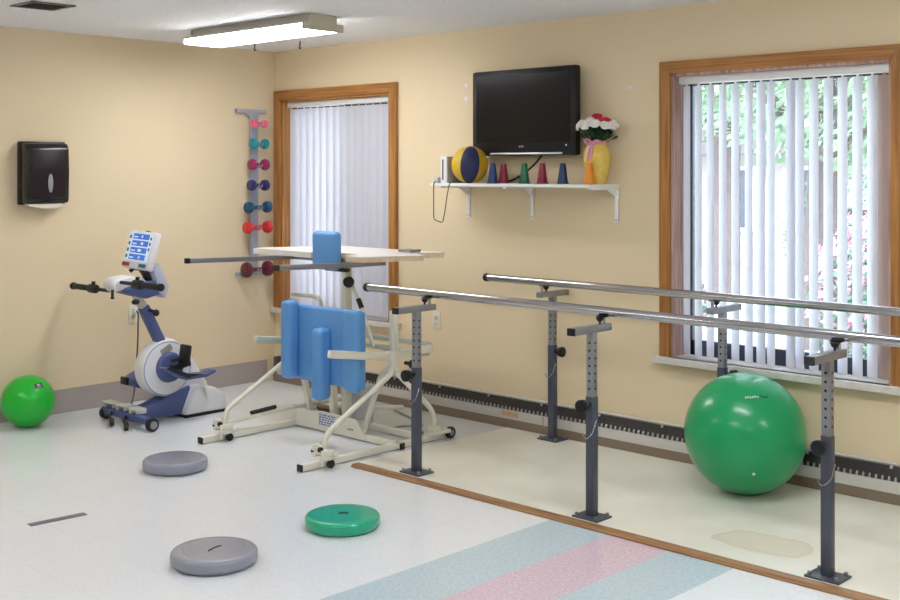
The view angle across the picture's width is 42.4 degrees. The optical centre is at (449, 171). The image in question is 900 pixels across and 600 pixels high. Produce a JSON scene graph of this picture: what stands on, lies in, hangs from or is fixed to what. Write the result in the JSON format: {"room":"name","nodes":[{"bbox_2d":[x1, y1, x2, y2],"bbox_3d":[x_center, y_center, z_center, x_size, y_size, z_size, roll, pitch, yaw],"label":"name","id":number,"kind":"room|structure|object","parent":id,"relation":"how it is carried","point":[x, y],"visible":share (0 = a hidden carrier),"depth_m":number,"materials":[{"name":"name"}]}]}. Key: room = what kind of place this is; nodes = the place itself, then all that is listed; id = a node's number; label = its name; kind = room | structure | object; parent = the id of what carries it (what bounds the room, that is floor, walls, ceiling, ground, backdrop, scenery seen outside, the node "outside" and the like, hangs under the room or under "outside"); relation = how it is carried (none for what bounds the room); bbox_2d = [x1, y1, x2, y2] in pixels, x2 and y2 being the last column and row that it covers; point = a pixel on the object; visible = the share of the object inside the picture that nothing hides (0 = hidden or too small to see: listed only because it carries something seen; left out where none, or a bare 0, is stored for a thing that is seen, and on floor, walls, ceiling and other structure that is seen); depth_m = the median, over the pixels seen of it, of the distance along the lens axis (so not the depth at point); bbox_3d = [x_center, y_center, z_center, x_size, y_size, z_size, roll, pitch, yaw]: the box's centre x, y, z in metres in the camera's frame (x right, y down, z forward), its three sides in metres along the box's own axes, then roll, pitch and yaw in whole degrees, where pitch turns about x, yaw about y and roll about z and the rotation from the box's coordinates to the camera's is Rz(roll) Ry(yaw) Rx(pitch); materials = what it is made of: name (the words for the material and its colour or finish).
{"room":"care facility","nodes":[
{"label":"care facility","id":0,"kind":"room"},
{"bbox_2d":[0,26,274,397],"bbox_3d":[-4.210,0.329,5.780,0.220,2.440,8.620,0,0,44],"label":"wall","id":1,"kind":"structure","parent":0,"point":[156,140],"depth_m":7.76,"materials":[{"name":"paint"}]},
{"bbox_2d":[17,141,68,208],"bbox_3d":[-2.548,0.025,7.275,0.120,0.423,0.298,0,0,44],"label":"paper towel dispenser","id":2,"kind":"object","parent":1,"relation":"attached to","point":[42,167],"visible":1,"depth_m":7.22,"materials":[{"name":"black plastic"}]},
{"bbox_2d":[24,203,62,208],"bbox_3d":[-2.547,0.221,7.267,0.065,0.033,0.228,0,0,44],"label":"paper towel","id":3,"kind":"object","parent":2,"relation":"hanging from","point":[36,205],"depth_m":7.25,"materials":[{"name":"white paper"}]},
{"bbox_2d":[128,305,137,322],"bbox_3d":[-2.129,0.957,7.794,0.009,0.116,0.072,0,0,44],"label":"wall outlet","id":4,"kind":"object","parent":1,"relation":"attached to","point":[132,317],"visible":0.88,"depth_m":7.78,"materials":[{"name":"beige plastic"}]},
{"bbox_2d":[0,359,266,422],"bbox_3d":[-4.225,1.472,5.598,0.008,0.152,8.315,0,0,44],"label":"baseboard","id":5,"kind":"structure","parent":1,"relation":"attached to","point":[89,396],"depth_m":7.73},
{"bbox_2d":[131,308,138,403],"bbox_3d":[-2.010,1.233,7.593,0.420,0.628,0.226,0,0,35],"label":"power cable","id":6,"kind":"object","parent":1,"relation":"hanging from","point":[134,310],"visible":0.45,"depth_m":7.73,"materials":[{"name":"white plastic"}]},
{"bbox_2d":[235,109,265,275],"bbox_3d":[-1.419,0.154,8.448,0.135,1.213,0.265,0,0,44],"label":"dumbbell rack","id":7,"kind":"object","parent":1,"relation":"attached to","point":[252,114],"visible":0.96,"depth_m":8.47,"materials":[{"name":"grey metal"}]},
{"bbox_2d":[240,261,273,277],"bbox_3d":[-1.399,0.711,8.419,0.115,0.115,0.242,0,0,44],"label":"dumbbell","id":8,"kind":"object","parent":7,"relation":"attached to","point":[247,269],"visible":0.97,"depth_m":8.39,"materials":[{"name":"red plastic"}]},
{"bbox_2d":[242,221,272,233],"bbox_3d":[-1.397,0.407,8.421,0.092,0.092,0.232,0,0,44],"label":"dumbbell","id":9,"kind":"object","parent":7,"relation":"attached to","point":[267,226],"visible":1,"depth_m":8.40,"materials":[{"name":"red plastic"}]},
{"bbox_2d":[243,201,272,212],"bbox_3d":[-1.394,0.261,8.423,0.086,0.086,0.220,0,0,44],"label":"dumbbell","id":10,"kind":"object","parent":7,"relation":"attached to","point":[249,207],"visible":1,"depth_m":8.41,"materials":[{"name":"teal plastic"}]},
{"bbox_2d":[247,179,269,190],"bbox_3d":[-1.392,0.102,8.425,0.085,0.085,0.170,0,0,44],"label":"dumbbell","id":11,"kind":"object","parent":7,"relation":"attached to","point":[252,185],"visible":1,"depth_m":8.40,"materials":[{"name":"blue plastic"}]},
{"bbox_2d":[247,159,269,169],"bbox_3d":[-1.390,-0.048,8.428,0.085,0.085,0.164,0,0,44],"label":"dumbbell","id":12,"kind":"object","parent":7,"relation":"attached to","point":[252,164],"visible":0.98,"depth_m":8.40,"materials":[{"name":"plastic"}]},
{"bbox_2d":[249,139,269,148],"bbox_3d":[-1.388,-0.198,8.430,0.077,0.077,0.150,0,0,44],"label":"dumbbell","id":13,"kind":"object","parent":7,"relation":"attached to","point":[253,143],"visible":1,"depth_m":8.39,"materials":[{"name":"teal plastic"}]},
{"bbox_2d":[250,120,268,127],"bbox_3d":[-1.386,-0.344,8.432,0.061,0.061,0.137,0,0,44],"label":"dumbbell","id":14,"kind":"object","parent":7,"relation":"attached to","point":[254,123],"visible":1,"depth_m":8.40,"materials":[{"name":"pink plastic"}]},
{"bbox_2d":[0,0,724,51],"bbox_3d":[-0.732,-0.951,2.312,10.040,0.120,8.840,0,0,44],"label":"ceiling","id":15,"kind":"structure","parent":0,"point":[153,20],"depth_m":6.63,"materials":[{"name":"white paint"}]},
{"bbox_2d":[10,1,75,10],"bbox_3d":[-2.183,-0.884,6.217,0.250,0.012,0.250,0,0,44],"label":"ceiling vent","id":16,"kind":"object","parent":15,"relation":"in","point":[39,5],"visible":1,"depth_m":6.20,"materials":[{"name":"metal"}]},
{"bbox_2d":[184,13,342,47],"bbox_3d":[-1.147,-0.845,7.005,1.180,0.091,0.300,0,0,44],"label":"ceiling light","id":17,"kind":"object","parent":15,"relation":"attached to","point":[304,25],"visible":1,"depth_m":6.84,"materials":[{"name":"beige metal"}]},
{"bbox_2d":[185,23,334,46],"bbox_3d":[-1.150,-0.819,7.007,1.164,0.036,0.286,0,0,44],"label":"diffuser","id":18,"kind":"object","parent":17,"relation":"attached to","point":[270,31],"depth_m":6.89,"materials":[{"name":"white plastic"}]},
{"bbox_2d":[0,379,851,599],"bbox_3d":[-0.732,1.609,2.312,10.040,0.120,8.840,0,0,44],"label":"floor","id":19,"kind":"structure","parent":0,"point":[427,543],"depth_m":4.94,"materials":[{"name":"plastic"}]},
{"bbox_2d":[0,375,54,427],"bbox_3d":[-2.555,1.391,7.020,0.314,0.314,0.314,0,0,44],"label":"exercise ball","id":20,"kind":"object","parent":19,"relation":"on","point":[27,401],"visible":1,"depth_m":6.91,"materials":[{"name":"green rubber"}]},
{"bbox_2d":[34,383,42,387],"bbox_3d":[-2.465,1.284,6.949,0.024,0.026,0.050,0,0,39],"label":"print","id":21,"kind":"object","parent":20,"relation":"attached to","point":[36,385],"depth_m":6.95},
{"bbox_2d":[28,512,87,525],"bbox_3d":[-1.745,1.548,5.157,0.258,0.002,0.045,0,0,-41],"label":"tape","id":22,"kind":"object","parent":19,"relation":"on","point":[82,513],"visible":1,"depth_m":5.15,"materials":[{"name":"grey plastic"}]},
{"bbox_2d":[70,230,226,431],"bbox_3d":[-1.795,0.957,7.284,1.030,1.184,0.788,0,0,44],"label":"exercise bike","id":23,"kind":"object","parent":19,"relation":"on","point":[165,368],"visible":1,"depth_m":7.18,"materials":[{"name":"white plastic"}]},
{"bbox_2d":[142,451,207,475],"bbox_3d":[-1.429,1.516,6.030,0.332,0.065,0.332,0,0,44],"label":"disc","id":24,"kind":"object","parent":19,"relation":"on","point":[170,463],"visible":1,"depth_m":5.94,"materials":[{"name":"grey rubber"}]},
{"bbox_2d":[170,536,257,575],"bbox_3d":[-0.933,1.518,4.587,0.342,0.061,0.342,0,0,44],"label":"disc","id":25,"kind":"object","parent":19,"relation":"on","point":[219,555],"visible":1,"depth_m":4.51,"materials":[{"name":"grey plastic"}]},
{"bbox_2d":[184,231,455,471],"bbox_3d":[-0.765,0.949,6.770,1.320,1.199,1.291,0,0,44],"label":"frame","id":26,"kind":"object","parent":19,"relation":"on","point":[325,347],"visible":0.99,"depth_m":6.66,"materials":[{"name":"beige metal"}]},
{"bbox_2d":[319,414,352,430],"bbox_3d":[-0.668,1.472,6.790,0.301,0.063,0.001,0,0,43],"label":"print","id":27,"kind":"object","parent":26,"relation":"on","point":[325,420],"depth_m":6.80},
{"bbox_2d":[305,504,379,536],"bbox_3d":[-0.468,1.518,5.052,0.328,0.062,0.328,0,0,44],"label":"disc","id":28,"kind":"object","parent":19,"relation":"on","point":[335,520],"visible":1,"depth_m":4.97,"materials":[{"name":"green rubber"}]},
{"bbox_2d":[393,410,437,432],"bbox_3d":[-0.217,1.541,7.158,0.278,0.012,0.667,0,0,-2],"label":"coiled cable","id":29,"kind":"object","parent":19,"relation":"on","point":[408,416],"visible":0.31,"depth_m":7.04,"materials":[{"name":"grey plastic"}]},
{"bbox_2d":[351,462,888,599],"bbox_3d":[1.037,1.541,4.632,4.240,0.016,0.062,0,0,44],"label":"edging strip","id":30,"kind":"object","parent":19,"relation":"on","point":[782,576],"visible":1,"depth_m":4.86,"materials":[{"name":"brown wood"}]},
{"bbox_2d":[355,427,899,599],"bbox_3d":[1.460,1.547,5.106,4.282,0.004,1.204,0,0,44],"label":"parallel bars platform","id":31,"kind":"object","parent":19,"relation":"on","point":[779,529],"visible":0.89,"depth_m":5.41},
{"bbox_2d":[363,273,899,584],"bbox_3d":[1.282,1.076,5.288,3.991,0.938,1.369,0,0,44],"label":"bars","id":32,"kind":"object","parent":31,"relation":"on","point":[825,447],"visible":0.96,"depth_m":5.24,"materials":[{"name":"grey paint"}]},
{"bbox_2d":[684,372,806,494],"bbox_3d":[1.418,1.258,5.575,0.574,0.574,0.574,0,0,44],"label":"exercise ball","id":33,"kind":"object","parent":31,"relation":"on","point":[745,433],"visible":1,"depth_m":5.37,"materials":[{"name":"green rubber"}]},
{"bbox_2d":[275,0,899,462],"bbox_3d":[2.242,0.329,5.432,9.600,2.440,0.220,0,0,44],"label":"wall","id":34,"kind":"structure","parent":0,"point":[573,234],"depth_m":6.75,"materials":[{"name":"paint"}]},
{"bbox_2d":[269,82,400,328],"bbox_3d":[-0.762,0.227,8.259,1.374,1.646,0.272,0,0,44],"label":"window","id":35,"kind":"structure","parent":34,"relation":"in","point":[390,89],"depth_m":8.39,"materials":[{"name":"brown wood"}]},
{"bbox_2d":[287,96,387,317],"bbox_3d":[-0.774,0.245,8.238,1.210,1.514,0.060,0,0,44],"label":"vertical blind","id":36,"kind":"object","parent":35,"relation":"attached to","point":[339,155],"visible":0.71,"depth_m":8.27,"materials":[{"name":"white plastic"}]},
{"bbox_2d":[432,311,440,329],"bbox_3d":[-0.089,0.965,7.494,0.072,0.116,0.009,0,0,44],"label":"wall outlet","id":37,"kind":"object","parent":34,"relation":"attached to","point":[436,316],"visible":1,"depth_m":7.49,"materials":[{"name":"beige plastic"}]},
{"bbox_2d":[430,183,619,221],"bbox_3d":[0.415,0.180,6.825,1.223,0.214,0.280,0,0,44],"label":"wall shelf","id":38,"kind":"object","parent":34,"relation":"attached to","point":[613,189],"visible":0.99,"depth_m":6.71,"materials":[{"name":"metal"}]},
{"bbox_2d":[433,177,440,182],"bbox_3d":[-0.074,0.055,7.146,0.042,0.036,0.045,0,0,44],"label":"power adapter","id":39,"kind":"object","parent":38,"relation":"on","point":[437,179],"visible":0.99,"depth_m":7.13,"materials":[{"name":"white plastic"}]},
{"bbox_2d":[433,181,450,222],"bbox_3d":[-0.049,0.187,7.079,0.143,0.255,0.021,0,0,44],"label":"hanging wire","id":40,"kind":"object","parent":38,"relation":"hanging from","point":[434,181],"visible":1,"depth_m":7.10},
{"bbox_2d":[441,156,464,182],"bbox_3d":[0.031,-0.011,7.156,0.054,0.166,0.206,0,0,44],"label":"game console","id":41,"kind":"object","parent":38,"relation":"on","point":[447,175],"visible":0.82,"depth_m":7.08,"materials":[{"name":"white plastic"}]},
{"bbox_2d":[451,146,487,182],"bbox_3d":[0.121,-0.040,7.029,0.224,0.225,0.224,0,0,44],"label":"ball","id":42,"kind":"object","parent":38,"relation":"on","point":[469,164],"visible":0.99,"depth_m":6.95,"materials":[{"name":"yellow rubber"}]},
{"bbox_2d":[487,163,498,183],"bbox_3d":[0.253,0.013,6.845,0.070,0.120,0.070,0,0,44],"label":"cone","id":43,"kind":"object","parent":38,"relation":"on","point":[492,177],"visible":1,"depth_m":6.83,"materials":[{"name":"blue plastic"}]},
{"bbox_2d":[498,163,508,182],"bbox_3d":[0.321,0.013,6.946,0.070,0.120,0.070,0,0,44],"label":"cone","id":44,"kind":"object","parent":38,"relation":"on","point":[503,176],"visible":0.91,"depth_m":6.93,"materials":[{"name":"red plastic"}]},
{"bbox_2d":[519,163,529,183],"bbox_3d":[0.439,0.013,6.833,0.070,0.120,0.070,0,0,44],"label":"cone","id":45,"kind":"object","parent":38,"relation":"on","point":[524,175],"visible":1,"depth_m":6.81,"materials":[{"name":"green plastic"}]},
{"bbox_2d":[536,163,547,183],"bbox_3d":[0.537,0.013,6.739,0.070,0.120,0.070,0,0,44],"label":"cone","id":46,"kind":"object","parent":38,"relation":"on","point":[542,175],"visible":1,"depth_m":6.72,"materials":[{"name":"red plastic"}]},
{"bbox_2d":[557,163,568,183],"bbox_3d":[0.646,0.013,6.636,0.070,0.120,0.070,0,0,44],"label":"cone","id":47,"kind":"object","parent":38,"relation":"on","point":[562,177],"visible":1,"depth_m":6.62,"materials":[{"name":"blue plastic"}]},
{"bbox_2d":[583,163,595,183],"bbox_3d":[0.770,0.013,6.407,0.070,0.120,0.070,0,0,44],"label":"cone","id":48,"kind":"object","parent":38,"relation":"on","point":[589,174],"visible":1,"depth_m":6.39,"materials":[{"name":"orange plastic"}]},
{"bbox_2d":[583,138,610,183],"bbox_3d":[0.819,-0.056,6.483,0.156,0.257,0.169,0,0,44],"label":"flower vase","id":49,"kind":"object","parent":38,"relation":"on","point":[597,153],"visible":0.92,"depth_m":6.43,"materials":[{"name":"yellow ceramic"}]},
{"bbox_2d":[576,113,618,142],"bbox_3d":[0.824,-0.233,6.489,0.224,0.184,0.250,0,0,-27],"label":"bouquet","id":50,"kind":"object","parent":49,"relation":"on","point":[596,126],"visible":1,"depth_m":6.44,"materials":[{"name":"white plant"}]},
{"bbox_2d":[473,64,579,155],"bbox_3d":[0.460,-0.350,6.906,0.803,0.518,0.104,0,0,44],"label":"television","id":51,"kind":"object","parent":34,"relation":"attached to","point":[527,111],"visible":0.94,"depth_m":6.84,"materials":[{"name":"black plastic"}]},
{"bbox_2d":[509,156,541,181],"bbox_3d":[0.405,-0.016,6.980,0.022,0.174,0.405,0,0,-44],"label":"cable","id":52,"kind":"object","parent":51,"relation":"hanging from","point":[540,157],"visible":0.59,"depth_m":6.89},
{"bbox_2d":[273,373,899,505],"bbox_3d":[2.163,1.523,5.313,9.530,0.052,0.062,0,0,44],"label":"baseboard","id":53,"kind":"structure","parent":34,"relation":"attached to","point":[874,495],"depth_m":6.50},
{"bbox_2d":[274,356,899,494],"bbox_3d":[2.158,1.429,5.315,9.520,0.132,0.062,0,0,44],"label":"baseboard heater","id":54,"kind":"object","parent":34,"relation":"attached to","point":[853,470],"visible":0.56,"depth_m":6.52,"materials":[{"name":"metal"}]},
{"bbox_2d":[366,372,899,482],"bbox_3d":[2.175,1.433,5.303,9.476,0.108,0.040,0,0,44],"label":"grille","id":55,"kind":"object","parent":54,"relation":"attached to","point":[849,468],"depth_m":6.54,"materials":[{"name":"black metal"}]},
{"bbox_2d":[652,44,899,395],"bbox_3d":[1.697,0.224,5.916,1.400,1.632,0.272,0,0,44],"label":"window","id":56,"kind":"structure","parent":34,"relation":"in","point":[670,90],"depth_m":6.07,"materials":[{"name":"brown wood"}]},
{"bbox_2d":[679,63,888,379],"bbox_3d":[1.683,0.240,5.903,1.175,1.504,0.060,0,0,44],"label":"vertical blind","id":57,"kind":"object","parent":56,"relation":"attached to","point":[877,85],"visible":0.91,"depth_m":5.84,"materials":[{"name":"white plastic"}]},
{"label":"outside","id":58,"kind":"structure","parent":0,"visible":0},
{"bbox_2d":[702,264,785,272],"bbox_3d":[19.477,1.974,30.470,80.000,0.150,59.750,0,0,44],"label":"ground","id":59,"kind":"structure","parent":58,"point":[703,265],"depth_m":22.41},
{"bbox_2d":[702,267,850,353],"bbox_3d":[1.119,1.889,16.574,16.600,0.019,14.200,0,0,44],"label":"path","id":60,"kind":"structure","parent":59,"relation":"on","point":[780,277],"depth_m":15.42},
{"bbox_2d":[702,282,706,316],"bbox_3d":[2.414,1.447,12.851,0.945,0.923,0.954,0,0,44],"label":"bush","id":61,"kind":"object","parent":60,"relation":"on","point":[704,288],"visible":0.02,"depth_m":12.68,"materials":[{"name":"green plant"}]},
{"bbox_2d":[702,82,808,293],"bbox_3d":[4.083,-0.709,17.058,3.852,5.235,3.873,0,0,44],"label":"tree","id":62,"kind":"object","parent":60,"relation":"on","point":[716,127],"visible":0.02,"depth_m":16.95,"materials":[{"name":"green plant"}]},
{"bbox_2d":[702,76,866,350],"bbox_3d":[3.994,-0.307,12.173,3.413,4.443,3.431,0,0,44],"label":"tree","id":63,"kind":"object","parent":60,"relation":"on","point":[780,109],"visible":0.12,"depth_m":12.06,"materials":[{"name":"green plant"}]},
{"bbox_2d":[780,163,866,266],"bbox_3d":[5.463,0.882,15.470,1.991,2.054,2.002,0,0,44],"label":"shrub","id":64,"kind":"object","parent":60,"relation":"on","point":[864,164],"visible":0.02,"depth_m":15.55,"materials":[{"name":"green plant"}]},
{"bbox_2d":[702,90,866,268],"bbox_3d":[6.433,0.074,25.047,7.200,3.650,4.400,0,0,44],"label":"house","id":65,"kind":"structure","parent":59,"relation":"on","point":[780,173],"depth_m":22.64,"materials":[{"name":"white"}]},
{"bbox_2d":[804,220,866,358],"bbox_3d":[3.564,1.163,9.828,1.099,1.491,1.095,0,0,44],"label":"bush","id":66,"kind":"object","parent":59,"relation":"on","point":[849,240],"visible":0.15,"depth_m":9.69,"materials":[{"name":"green plant"}]},
{"bbox_2d":[819,206,866,352],"bbox_3d":[4.118,1.094,11.087,1.156,1.631,1.149,0,0,44],"label":"bush","id":67,"kind":"object","parent":59,"relation":"on","point":[848,216],"visible":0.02,"depth_m":11.14,"materials":[{"name":"green plant"}]},
{"bbox_2d":[847,209,866,285],"bbox_3d":[5.234,1.129,12.375,2.850,1.560,0.100,0,0,44],"label":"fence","id":68,"kind":"object","parent":59,"relation":"on","point":[848,210],"visible":0.02,"depth_m":13.03,"materials":[{"name":"white"}]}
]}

